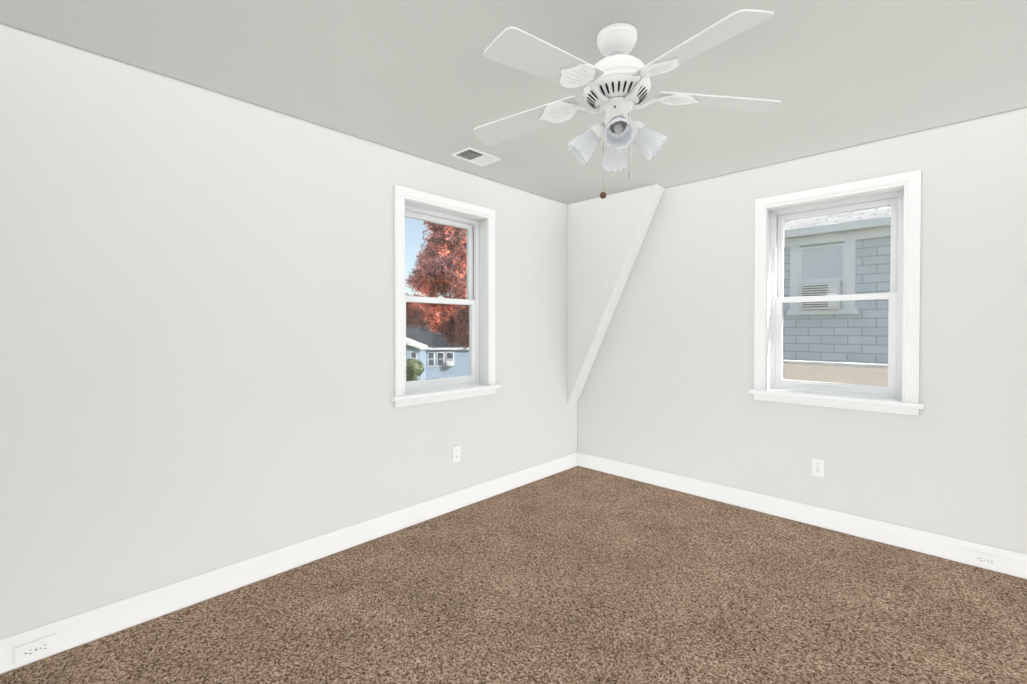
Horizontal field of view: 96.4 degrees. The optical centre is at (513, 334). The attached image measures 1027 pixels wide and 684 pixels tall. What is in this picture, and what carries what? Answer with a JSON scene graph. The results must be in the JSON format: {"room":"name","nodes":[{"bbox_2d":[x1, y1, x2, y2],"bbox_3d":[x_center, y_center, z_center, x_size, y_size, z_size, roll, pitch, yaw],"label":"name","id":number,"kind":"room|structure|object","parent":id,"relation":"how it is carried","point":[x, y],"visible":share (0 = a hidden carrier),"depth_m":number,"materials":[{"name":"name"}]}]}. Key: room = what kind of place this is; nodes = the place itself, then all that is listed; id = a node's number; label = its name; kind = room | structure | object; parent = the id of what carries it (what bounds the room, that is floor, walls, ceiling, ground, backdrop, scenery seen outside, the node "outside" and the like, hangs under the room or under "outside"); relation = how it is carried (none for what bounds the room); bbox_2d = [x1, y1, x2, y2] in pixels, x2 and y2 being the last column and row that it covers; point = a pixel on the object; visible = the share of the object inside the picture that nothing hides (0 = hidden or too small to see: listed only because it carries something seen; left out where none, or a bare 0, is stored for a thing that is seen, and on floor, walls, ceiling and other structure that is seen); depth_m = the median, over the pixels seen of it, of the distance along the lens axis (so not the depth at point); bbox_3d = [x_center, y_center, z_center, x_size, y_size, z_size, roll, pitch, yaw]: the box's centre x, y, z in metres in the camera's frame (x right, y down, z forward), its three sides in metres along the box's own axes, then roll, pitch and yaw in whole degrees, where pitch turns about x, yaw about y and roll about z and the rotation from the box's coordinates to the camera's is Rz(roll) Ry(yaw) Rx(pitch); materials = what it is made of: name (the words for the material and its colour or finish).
{"room":"empty bedroom","nodes":[
{"label":"empty bedroom","id":0,"kind":"room"},
{"bbox_2d":[0,23,577,638],"bbox_3d":[-0.821,0.039,2.956,0.200,2.400,4.280,1,1,44],"label":"wall","id":1,"kind":"structure","parent":0,"point":[196,337],"depth_m":2.16,"materials":[{"name":"paint"}]},
{"bbox_2d":[0,452,579,673],"bbox_3d":[-0.744,1.179,2.895,0.015,0.122,3.880,1,1,44],"label":"baseboard","id":2,"kind":"structure","parent":1,"relation":"attached to","point":[91,625],"depth_m":2.28,"materials":[{"name":"white paint"}]},
{"bbox_2d":[14,633,56,665],"bbox_3d":[-1.826,1.205,1.756,0.008,0.070,0.114,1,1,44],"label":"outlet","id":3,"kind":"object","parent":2,"relation":"attached to","point":[34,649],"visible":1,"depth_m":1.75,"materials":[{"name":"white plastic"}]},
{"bbox_2d":[391,185,499,407],"bbox_3d":[-0.493,-0.240,3.240,0.213,1.398,0.913,1,1,44],"label":"window","id":4,"kind":"structure","parent":1,"relation":"in","point":[479,380],"depth_m":3.31,"materials":[{"name":"white paint"}]},
{"bbox_2d":[452,445,459,462],"bbox_3d":[-0.402,0.848,3.250,0.008,0.114,0.070,1,1,44],"label":"outlet","id":5,"kind":"object","parent":1,"relation":"attached to","point":[455,453],"visible":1,"depth_m":3.24,"materials":[{"name":"white plastic"}]},
{"bbox_2d":[0,466,1026,683],"bbox_3d":[0.399,1.328,1.794,3.590,0.150,4.280,1,1,44],"label":"floor","id":6,"kind":"structure","parent":0,"point":[578,575],"depth_m":2.07,"materials":[{"name":"carpet"}]},
{"bbox_2d":[0,0,1026,203],"bbox_3d":[0.399,-1.222,1.765,3.590,0.150,4.280,1,1,44],"label":"ceiling","id":7,"kind":"structure","parent":0,"point":[426,79],"depth_m":1.98,"materials":[{"name":"paint"}]},
{"bbox_2d":[450,147,500,165],"bbox_3d":[-0.244,-1.157,3.005,0.186,0.010,0.285,1,1,44],"label":"ceiling vent","id":8,"kind":"object","parent":7,"relation":"in","point":[474,156],"visible":1,"depth_m":3.00,"materials":[{"name":"white metal"}]},
{"bbox_2d":[473,9,780,198],"bbox_3d":[0.369,-0.832,1.750,1.197,0.629,1.176,1,1,44],"label":"ceiling fan","id":9,"kind":"object","parent":7,"relation":"hanging from","point":[615,84],"visible":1,"depth_m":1.70,"materials":[{"name":"white metal"}]},
{"bbox_2d":[567,184,664,404],"bbox_3d":[0.852,-0.264,3.926,0.856,1.815,0.155,1,1,44],"label":"wall","id":10,"kind":"structure","parent":0,"point":[607,235],"depth_m":3.96,"materials":[{"name":"paint"}]},
{"bbox_2d":[577,107,1026,553],"bbox_3d":[1.887,0.037,3.178,3.390,2.400,0.200,1,1,44],"label":"wall","id":11,"kind":"structure","parent":0,"point":[669,384],"depth_m":2.83,"materials":[{"name":"paint"}]},
{"bbox_2d":[580,453,1026,578],"bbox_3d":[1.737,1.176,3.187,3.120,0.122,0.015,1,1,44],"label":"baseboard","id":12,"kind":"structure","parent":11,"relation":"attached to","point":[1013,563],"depth_m":2.94,"materials":[{"name":"white paint"}]},
{"bbox_2d":[970,550,1000,569],"bbox_3d":[2.500,1.197,2.436,0.115,0.070,0.008,1,1,44],"label":"outlet","id":13,"kind":"object","parent":12,"relation":"attached to","point":[985,560],"visible":1,"depth_m":2.43,"materials":[{"name":"white plastic"}]},
{"bbox_2d":[812,458,824,477],"bbox_3d":[1.967,0.862,2.966,0.070,0.114,0.008,1,1,44],"label":"outlet","id":14,"kind":"object","parent":11,"relation":"attached to","point":[818,467],"visible":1,"depth_m":2.96,"materials":[{"name":"white plastic"}]},
{"bbox_2d":[749,170,923,415],"bbox_3d":[2.050,-0.237,2.967,0.913,1.398,0.213,1,1,44],"label":"window","id":15,"kind":"structure","parent":11,"relation":"in","point":[899,394],"depth_m":2.91,"materials":[{"name":"white paint"}]},
{"label":"outside","id":16,"kind":"structure","parent":0,"visible":0},
{"bbox_3d":[-0.167,4.083,46.752,180.000,0.300,180.000,1,1,44],"label":"ground","id":17,"kind":"structure","parent":16,"visible":0},
{"bbox_2d":[406,322,468,379],"bbox_3d":[-9.550,1.263,51.928,24.940,8.194,22.951,1,1,44],"label":"houses","id":18,"kind":"structure","parent":17,"relation":"on","point":[458,351],"depth_m":40.47,"materials":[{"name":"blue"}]},
{"bbox_2d":[783,360,887,385],"bbox_3d":[3.224,2.377,3.792,7.500,4.105,2.460,1,1,44],"label":"extension","id":19,"kind":"object","parent":17,"relation":"on","point":[854,373],"depth_m":4.23,"materials":[{"name":"beige"}]},
{"bbox_2d":[776,190,901,363],"bbox_3d":[7.603,-0.437,9.379,15.600,9.604,8.130,1,1,44],"label":"neighbouring house","id":20,"kind":"structure","parent":17,"relation":"on","point":[861,244],"depth_m":6.99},
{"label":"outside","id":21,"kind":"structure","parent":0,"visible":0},
{"bbox_2d":[406,359,423,380],"bbox_3d":[-6.877,2.417,28.223,4.387,2.031,3.081,1,1,44],"label":"hedge","id":22,"kind":"object","parent":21,"point":[412,369],"depth_m":26.82,"materials":[{"name":"green plant"}]},
{"bbox_2d":[405,221,468,350],"bbox_3d":[-2.762,-1.031,16.098,4.905,8.222,4.239,1,1,44],"label":"maple tree","id":23,"kind":"object","parent":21,"point":[449,258],"depth_m":14.60,"materials":[{"name":"red plant"}]}
]}

